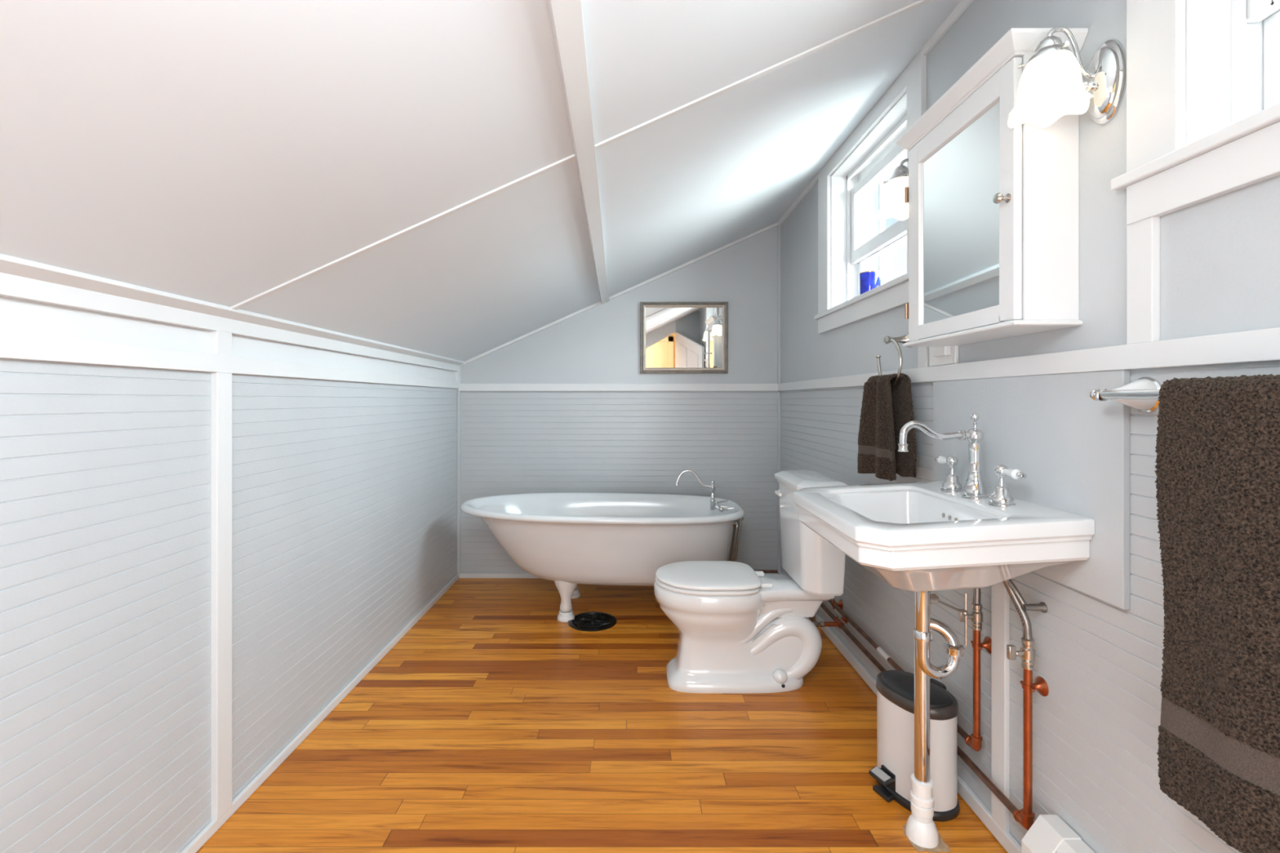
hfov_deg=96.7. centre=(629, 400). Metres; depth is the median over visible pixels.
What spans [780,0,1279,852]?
wall
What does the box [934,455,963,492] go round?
handle
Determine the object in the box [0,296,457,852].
wall
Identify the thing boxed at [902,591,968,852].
drain pipe
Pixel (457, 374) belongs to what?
trim
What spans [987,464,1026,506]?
handle
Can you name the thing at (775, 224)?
trim
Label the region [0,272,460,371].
trim
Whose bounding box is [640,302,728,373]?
wall mirror
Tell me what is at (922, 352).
trim
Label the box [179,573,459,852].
baseboard
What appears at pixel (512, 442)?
wall
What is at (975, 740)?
supply pipe
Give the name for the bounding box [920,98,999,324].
mirror
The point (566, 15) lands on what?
trim
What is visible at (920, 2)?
trim
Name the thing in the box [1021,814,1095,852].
baseboard heater
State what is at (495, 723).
floor
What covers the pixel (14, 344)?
trim
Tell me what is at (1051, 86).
wall sconce
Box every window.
[814,50,926,333]
[1111,0,1279,225]
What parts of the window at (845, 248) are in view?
sill, sash, sash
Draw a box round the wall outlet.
[928,346,958,366]
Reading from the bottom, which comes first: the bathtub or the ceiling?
the bathtub
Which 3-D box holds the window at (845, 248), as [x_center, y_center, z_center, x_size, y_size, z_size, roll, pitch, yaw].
[1.028,-0.728,2.332,0.205,0.796,1.048,0,0,0]
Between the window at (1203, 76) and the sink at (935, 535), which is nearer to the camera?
the window at (1203, 76)
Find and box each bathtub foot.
[557,608,574,622]
[571,587,580,598]
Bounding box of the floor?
[195,577,1008,852]
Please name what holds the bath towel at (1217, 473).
hanging from the towel bar
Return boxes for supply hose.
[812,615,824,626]
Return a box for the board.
[933,369,1129,609]
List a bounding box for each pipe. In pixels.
[753,569,777,573]
[820,580,1048,830]
[827,587,991,751]
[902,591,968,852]
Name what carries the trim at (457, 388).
attached to the wall at (344, 493)
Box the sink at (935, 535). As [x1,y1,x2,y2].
[793,413,1094,613]
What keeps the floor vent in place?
in the floor
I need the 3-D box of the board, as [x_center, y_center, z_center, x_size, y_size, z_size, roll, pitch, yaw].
[0.948,0.171,1.426,0.014,0.458,0.682,0,0,0]
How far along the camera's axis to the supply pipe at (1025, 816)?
1.32 m
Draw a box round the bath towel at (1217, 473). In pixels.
[1154,373,1279,852]
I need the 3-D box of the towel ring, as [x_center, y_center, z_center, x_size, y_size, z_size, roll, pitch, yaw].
[0.911,-0.134,1.933,0.088,0.194,0.180,0,0,0]
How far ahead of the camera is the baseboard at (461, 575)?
3.61 m
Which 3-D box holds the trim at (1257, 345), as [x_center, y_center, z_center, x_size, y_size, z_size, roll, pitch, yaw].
[0.946,-0.082,1.510,0.018,0.047,4.220,0,0,0]
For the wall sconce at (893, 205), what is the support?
attached to the wall at (1095, 732)
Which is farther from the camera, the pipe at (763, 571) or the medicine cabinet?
the pipe at (763, 571)
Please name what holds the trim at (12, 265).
attached to the wall at (344, 493)
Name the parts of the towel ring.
post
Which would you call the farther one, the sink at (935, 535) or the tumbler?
the tumbler
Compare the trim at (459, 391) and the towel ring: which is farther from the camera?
the trim at (459, 391)
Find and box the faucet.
[897,413,989,499]
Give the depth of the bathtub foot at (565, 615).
2.91 m
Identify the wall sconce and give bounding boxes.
[876,158,908,221]
[1007,26,1126,128]
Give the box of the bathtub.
[460,469,745,622]
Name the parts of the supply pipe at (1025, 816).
valve handle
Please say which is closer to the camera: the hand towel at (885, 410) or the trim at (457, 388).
the hand towel at (885, 410)
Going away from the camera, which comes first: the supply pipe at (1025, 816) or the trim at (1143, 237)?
the trim at (1143, 237)
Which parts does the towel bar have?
bar rod, mounting plate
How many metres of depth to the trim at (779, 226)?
3.61 m
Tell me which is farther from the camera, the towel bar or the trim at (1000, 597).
the trim at (1000, 597)
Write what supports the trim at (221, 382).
attached to the wall at (344, 493)
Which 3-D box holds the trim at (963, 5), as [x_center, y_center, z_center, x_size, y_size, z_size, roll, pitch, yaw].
[0.945,-1.128,1.510,0.020,0.037,4.220,0,0,0]
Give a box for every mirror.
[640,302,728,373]
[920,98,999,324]
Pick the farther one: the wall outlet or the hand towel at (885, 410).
the hand towel at (885, 410)
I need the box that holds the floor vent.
[568,611,616,631]
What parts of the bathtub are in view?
leg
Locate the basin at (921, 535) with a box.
[793,480,1094,591]
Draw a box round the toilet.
[653,469,848,693]
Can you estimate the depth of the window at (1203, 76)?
0.97 m
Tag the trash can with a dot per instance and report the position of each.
(894, 769)
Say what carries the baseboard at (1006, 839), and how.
attached to the wall at (1095, 732)
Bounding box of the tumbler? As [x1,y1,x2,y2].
[858,270,881,294]
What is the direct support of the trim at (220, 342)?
attached to the wall at (344, 493)
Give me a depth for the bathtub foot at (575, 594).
3.25 m
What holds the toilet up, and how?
on the floor
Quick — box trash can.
[868,670,959,821]
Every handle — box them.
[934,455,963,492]
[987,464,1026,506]
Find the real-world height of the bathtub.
0.751 m
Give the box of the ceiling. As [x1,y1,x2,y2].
[0,0,961,361]
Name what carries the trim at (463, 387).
attached to the wall at (512, 442)
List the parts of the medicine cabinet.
cabinet door, crown, knob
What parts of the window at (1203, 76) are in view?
casing, sill, sash, sash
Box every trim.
[0,253,465,365]
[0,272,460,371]
[0,329,460,388]
[209,330,231,355]
[210,372,231,820]
[230,0,933,310]
[454,371,460,381]
[457,388,458,573]
[458,383,777,391]
[458,391,460,573]
[459,222,778,366]
[546,0,608,304]
[777,0,973,225]
[777,224,780,571]
[777,327,1279,391]
[917,346,928,368]
[991,582,1009,832]
[1126,217,1159,344]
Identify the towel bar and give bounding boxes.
[1089,377,1161,413]
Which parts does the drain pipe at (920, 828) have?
pop rod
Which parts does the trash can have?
lid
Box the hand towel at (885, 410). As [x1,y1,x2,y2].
[857,373,916,480]
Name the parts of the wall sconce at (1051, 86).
bulb, lamp shade, arm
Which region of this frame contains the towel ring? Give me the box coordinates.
[875,333,911,388]
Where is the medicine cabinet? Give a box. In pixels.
[895,28,1088,346]
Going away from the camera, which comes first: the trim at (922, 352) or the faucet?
the faucet
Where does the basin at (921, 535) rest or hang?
in the sink at (935, 535)
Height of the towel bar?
0.066 m
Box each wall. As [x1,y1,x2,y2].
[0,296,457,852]
[460,225,777,573]
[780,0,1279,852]
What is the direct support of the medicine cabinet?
attached to the wall at (1095, 732)
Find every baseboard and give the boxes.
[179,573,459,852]
[459,573,777,577]
[777,571,1021,852]
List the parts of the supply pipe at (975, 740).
valve handle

